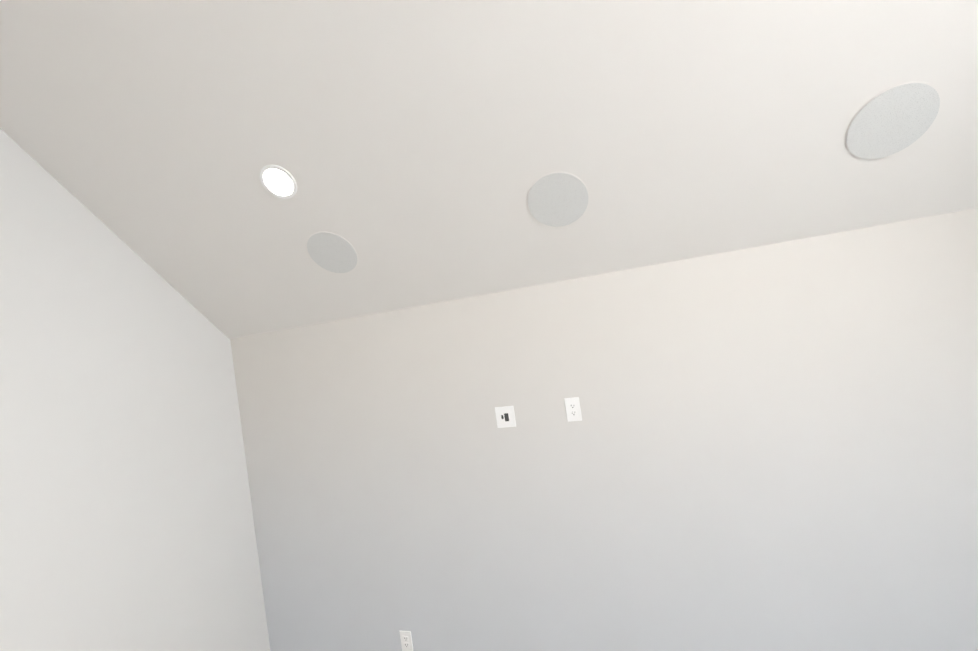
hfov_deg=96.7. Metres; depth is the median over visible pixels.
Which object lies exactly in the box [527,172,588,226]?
ceiling speaker
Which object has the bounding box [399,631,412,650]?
electrical outlet
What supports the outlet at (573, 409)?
attached to the wall at (768, 448)
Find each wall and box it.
[0,128,269,650]
[230,208,977,650]
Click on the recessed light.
(278, 181)
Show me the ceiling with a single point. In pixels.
(416, 148)
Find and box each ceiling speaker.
[306,231,357,273]
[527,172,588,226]
[845,81,940,159]
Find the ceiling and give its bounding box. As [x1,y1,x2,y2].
[0,0,977,338]
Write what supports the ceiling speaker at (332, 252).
attached to the ceiling
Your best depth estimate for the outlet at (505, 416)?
2.43 m
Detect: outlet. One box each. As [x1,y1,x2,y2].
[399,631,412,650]
[495,406,515,427]
[564,397,581,421]
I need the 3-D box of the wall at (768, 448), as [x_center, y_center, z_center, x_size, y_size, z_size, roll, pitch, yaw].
[0.832,0.910,2.266,5.440,2.400,0.120,-9,-1,18]
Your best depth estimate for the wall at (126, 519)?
2.27 m
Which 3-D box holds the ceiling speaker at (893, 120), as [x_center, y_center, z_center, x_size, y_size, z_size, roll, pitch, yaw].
[1.480,-0.745,1.603,0.280,0.197,0.202,-9,-1,18]
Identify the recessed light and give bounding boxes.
[260,165,296,198]

